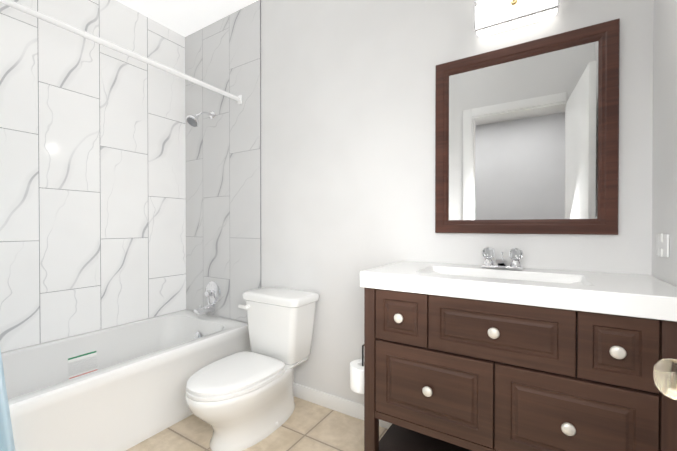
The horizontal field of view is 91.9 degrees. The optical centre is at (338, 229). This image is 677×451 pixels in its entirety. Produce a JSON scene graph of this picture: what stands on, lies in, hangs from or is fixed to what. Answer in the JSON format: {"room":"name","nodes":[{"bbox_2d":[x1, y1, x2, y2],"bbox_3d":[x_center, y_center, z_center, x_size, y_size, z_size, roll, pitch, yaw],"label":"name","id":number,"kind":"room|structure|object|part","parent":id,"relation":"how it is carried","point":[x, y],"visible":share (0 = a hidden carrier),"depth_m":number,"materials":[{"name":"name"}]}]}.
{"room":"bathroom","nodes":[
{"label":"bathroom","id":0,"kind":"room"},
{"bbox_2d":[1,309,185,352],"bbox_3d":[-2.092,-0.235,1.336,0.120,2.770,3.350,0,1,32],"label":"wall","id":1,"kind":"structure","parent":0,"point":[86,332],"depth_m":2.04,"materials":[{"name":"tile"}]},
{"bbox_2d":[0,0,185,351],"bbox_3d":[-1.623,-0.439,1.973,0.008,2.173,1.530,0,1,32],"label":"wall tiles","id":2,"kind":"structure","parent":1,"relation":"attached to","point":[92,190],"depth_m":2.05,"materials":[{"name":"tile"}]},
{"bbox_2d":[117,0,257,36],"bbox_3d":[-0.481,-1.569,1.189,2.765,0.100,1.650,0,1,32],"label":"ceiling","id":3,"kind":"structure","parent":0,"point":[184,18],"depth_m":2.29,"materials":[{"name":"paint"}]},
{"bbox_2d":[126,396,387,450],"bbox_3d":[-0.481,1.101,1.211,2.765,0.100,1.650,0,1,32],"label":"floor","id":4,"kind":"structure","parent":0,"point":[308,426],"depth_m":1.66,"materials":[{"name":"tile"}]},
{"bbox_2d":[1,310,250,450],"bbox_3d":[-1.305,0.849,1.783,0.755,0.395,1.517,0,1,32],"label":"bathtub","id":5,"kind":"object","parent":4,"relation":"on","point":[120,388],"visible":0.9,"depth_m":1.71,"materials":[{"name":"white ceramic"}]},
{"bbox_3d":[-1.542,0.827,1.978,0.018,0.135,0.145,0,1,32],"label":"panel","id":6,"kind":"part","parent":5,"relation":"part of","materials":[{"name":"white ceramic"}]},
{"bbox_2d":[185,287,318,450],"bbox_3d":[-0.461,0.709,1.730,0.420,0.676,0.707,0,1,32],"label":"toilet","id":7,"kind":"object","parent":4,"relation":"on","point":[240,401],"visible":1,"depth_m":1.68,"materials":[{"name":"white ceramic"}]},
{"bbox_3d":[-0.525,0.736,1.628,0.364,0.019,0.456,0,1,32],"label":"seat","id":8,"kind":"part","parent":7,"relation":"part of","materials":[{"name":"white plastic"}]},
{"bbox_3d":[-0.524,0.712,1.629,0.360,0.024,0.453,0,1,32],"label":"seat lid","id":9,"kind":"part","parent":7,"relation":"part of","materials":[{"name":"white plastic"}]},
{"bbox_3d":[-0.557,0.453,1.904,0.068,0.020,0.012,0,1,32],"label":"handle","id":10,"kind":"part","parent":7,"relation":"part of","materials":[{"name":"white plastic"}]},
{"bbox_3d":[-0.341,0.393,1.923,0.420,0.048,0.248,0,1,32],"label":"lid","id":11,"kind":"part","parent":7,"relation":"part of","materials":[{"name":"white ceramic"}]},
{"bbox_3d":[-0.341,0.580,1.925,0.390,0.326,0.220,0,1,32],"label":"tank","id":12,"kind":"part","parent":7,"relation":"part of","materials":[{"name":"white ceramic"}]},
{"bbox_2d":[360,247,676,450],"bbox_3d":[0.601,0.564,1.224,0.934,0.973,0.478,0,1,32],"label":"bathroom vanity","id":13,"kind":"object","parent":4,"relation":"on","point":[488,354],"visible":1,"depth_m":1.02,"materials":[{"name":"brown wood"}]},
{"bbox_2d":[350,344,363,393],"bbox_3d":[0.111,0.600,1.411,0.126,0.230,0.112,0,1,32],"label":"toilet paper holder","id":14,"kind":"object","parent":13,"relation":"attached to","point":[357,376],"visible":0.6,"depth_m":1.37,"materials":[{"name":"white paper"}]},
{"bbox_3d":[0.131,0.637,1.290,0.044,0.826,0.044,0,1,32],"label":"leg","id":15,"kind":"part","parent":13,"relation":"part of","materials":[{"name":"brown wood"}]},
{"bbox_3d":[0.221,0.324,1.194,0.035,0.035,0.031,0,1,32],"label":"drawer knob","id":16,"kind":"part","parent":13,"relation":"part of","materials":[{"name":"white ceramic"}]},
{"bbox_3d":[0.231,0.324,1.210,0.200,0.190,0.018,0,1,32],"label":"drawer","id":17,"kind":"part","parent":13,"relation":"part of","materials":[{"name":"brown wood"}]},
{"bbox_2d":[379,424,471,450],"bbox_3d":[0.595,0.912,1.235,0.882,0.022,0.423,0,1,32],"label":"shelf","id":18,"kind":"object","parent":13,"relation":"attached to","point":[397,438],"depth_m":1.38,"materials":[{"name":"black wood"}]},
{"bbox_3d":[0.311,0.564,1.140,0.035,0.035,0.031,0,1,32],"label":"drawer knob","id":19,"kind":"part","parent":13,"relation":"part of","materials":[{"name":"silver metal"}]},
{"bbox_3d":[0.321,0.563,1.156,0.412,0.272,0.018,0,1,32],"label":"drawer","id":20,"kind":"part","parent":13,"relation":"part of","materials":[{"name":"brown wood"}]},
{"bbox_3d":[0.487,0.717,1.058,0.806,0.026,0.015,0,1,32],"label":"rail","id":21,"kind":"part","parent":13,"relation":"part of","materials":[{"name":"brown wood"}]},
{"bbox_3d":[0.488,0.325,1.029,0.035,0.035,0.031,0,1,32],"label":"drawer knob","id":22,"kind":"part","parent":13,"relation":"part of","materials":[{"name":"white ceramic"}]},
{"bbox_3d":[0.498,0.325,1.045,0.420,0.190,0.018,0,1,32],"label":"drawer","id":23,"kind":"part","parent":13,"relation":"part of","materials":[{"name":"brown wood"}]},
{"bbox_2d":[481,247,523,269],"bbox_3d":[0.657,0.120,1.323,0.156,0.087,0.131,0,1,32],"label":"faucet","id":24,"kind":"object","parent":13,"relation":"on","point":[488,253],"depth_m":1.33,"materials":[{"name":"silver metal"}]},
{"bbox_3d":[0.653,0.565,0.930,0.035,0.035,0.031,0,1,32],"label":"drawer knob","id":25,"kind":"part","parent":13,"relation":"part of","materials":[{"name":"white ceramic"}]},
{"bbox_3d":[0.663,0.565,0.946,0.382,0.272,0.018,0,1,32],"label":"drawer","id":26,"kind":"part","parent":13,"relation":"part of","materials":[{"name":"brown wood"}]},
{"bbox_3d":[0.743,0.327,0.872,0.035,0.035,0.031,0,1,32],"label":"drawer knob","id":27,"kind":"part","parent":13,"relation":"part of","materials":[{"name":"white ceramic"}]},
{"bbox_3d":[0.753,0.327,0.888,0.170,0.190,0.018,0,1,32],"label":"drawer","id":28,"kind":"part","parent":13,"relation":"part of","materials":[{"name":"brown wood"}]},
{"bbox_3d":[0.854,0.641,0.844,0.044,0.826,0.044,0,1,32],"label":"leg","id":29,"kind":"part","parent":13,"relation":"part of","materials":[{"name":"brown wood"}]},
{"bbox_2d":[186,0,653,404],"bbox_3d":[-0.017,-0.240,1.953,3.005,2.770,0.120,0,1,32],"label":"wall","id":30,"kind":"structure","parent":0,"point":[348,88],"depth_m":1.76,"materials":[{"name":"paint"}]},
{"bbox_2d":[185,0,260,322],"bbox_3d":[-0.870,-0.442,2.403,0.823,2.173,0.008,0,1,32],"label":"wall strip","id":31,"kind":"object","parent":30,"relation":"attached to","point":[223,195],"visible":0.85,"depth_m":2.37,"materials":[{"name":"tile"}]},
{"bbox_2d":[28,7,241,104],"bbox_3d":[-1.081,-0.892,1.631,0.033,0.057,1.516,0,1,32],"label":"shower curtain rod","id":32,"kind":"object","parent":31,"relation":"attached to","point":[84,34],"depth_m":1.64,"materials":[{"name":"white metal"}]},
{"bbox_3d":[-1.081,-0.892,1.631,0.025,0.025,1.514,0,1,32],"label":"rail","id":33,"kind":"part","parent":32,"relation":"part of","materials":[{"name":"white"}]},
{"bbox_3d":[-0.685,-0.898,2.273,0.036,0.060,0.011,0,1,32],"label":"rail mount","id":34,"kind":"part","parent":32,"relation":"part of","materials":[{"name":"white metal"}]},
{"bbox_2d":[186,111,214,126],"bbox_3d":[-0.994,-0.802,2.355,0.092,0.152,0.198,0,1,32],"label":"shower head","id":35,"kind":"object","parent":31,"relation":"attached to","point":[193,120],"visible":1,"depth_m":2.31},
{"bbox_2d":[194,304,215,315],"bbox_3d":[-0.979,0.583,2.385,0.062,0.076,0.151,0,1,32],"label":"tub spout","id":36,"kind":"object","parent":31,"relation":"attached to","point":[204,310],"visible":0.96,"depth_m":2.37,"materials":[{"name":"silver metal"}]},
{"bbox_2d":[205,281,219,305],"bbox_3d":[-0.955,0.477,2.423,0.170,0.172,0.059,0,1,32],"label":"tub valve","id":37,"kind":"object","parent":31,"relation":"attached to","point":[212,292],"visible":1,"depth_m":2.42,"materials":[{"name":"silver metal"}]},
{"bbox_2d":[293,382,391,428],"bbox_3d":[-0.123,1.004,1.952,1.075,0.082,0.011,0,1,32],"label":"baseboard","id":38,"kind":"structure","parent":30,"relation":"attached to","point":[339,404],"depth_m":1.89,"materials":[{"name":"paint"}]},
{"bbox_2d":[474,0,558,37],"bbox_3d":[0.725,-0.901,1.346,0.302,0.126,0.121,0,1,32],"label":"sconce","id":39,"kind":"object","parent":30,"relation":"attached to","point":[493,16],"visible":1,"depth_m":1.33,"materials":[{"name":"white glass"}]},
{"bbox_2d":[435,18,619,234],"bbox_3d":[0.752,-0.379,1.390,0.672,0.796,0.026,0,1,32],"label":"mirror","id":40,"kind":"object","parent":30,"relation":"attached to","point":[526,137],"visible":0.98,"depth_m":1.36,"materials":[{"name":"brown wood"}]},
{"label":"glass","id":41,"kind":"part","parent":40,"relation":"part of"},
{"bbox_2d":[652,0,676,286],"bbox_3d":[0.363,-0.223,-0.179,0.120,2.770,3.350,0,1,32],"label":"wall","id":42,"kind":"structure","parent":0,"point":[664,188],"depth_m":1.06,"materials":[{"name":"paint"}]},
{"bbox_2d":[656,233,668,257],"bbox_3d":[1.053,0.052,1.066,0.009,0.076,0.115,0,1,32],"label":"electrical outlet","id":43,"kind":"object","parent":42,"relation":"attached to","point":[662,245],"visible":0.96,"depth_m":1.05,"materials":[{"name":"white plastic"}]},
{"bbox_3d":[0.219,-0.223,-0.131,0.175,2.570,0.120,0,1,32],"label":"wall","id":44,"kind":"structure","parent":0,"visible":0},
{"bbox_3d":[0.407,0.044,0.242,0.105,2.006,0.700,0,1,32],"label":"door leaf","id":45,"kind":"structure","parent":44,"relation":"in","visible":0},
{"bbox_2d":[653,358,676,399],"bbox_3d":[0.528,0.235,0.510,0.055,0.062,0.062,0,1,32],"label":"door knob","id":46,"kind":"object","parent":45,"relation":"attached to","point":[665,375],"depth_m":0.50,"materials":[{"name":"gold metal"}]}
]}

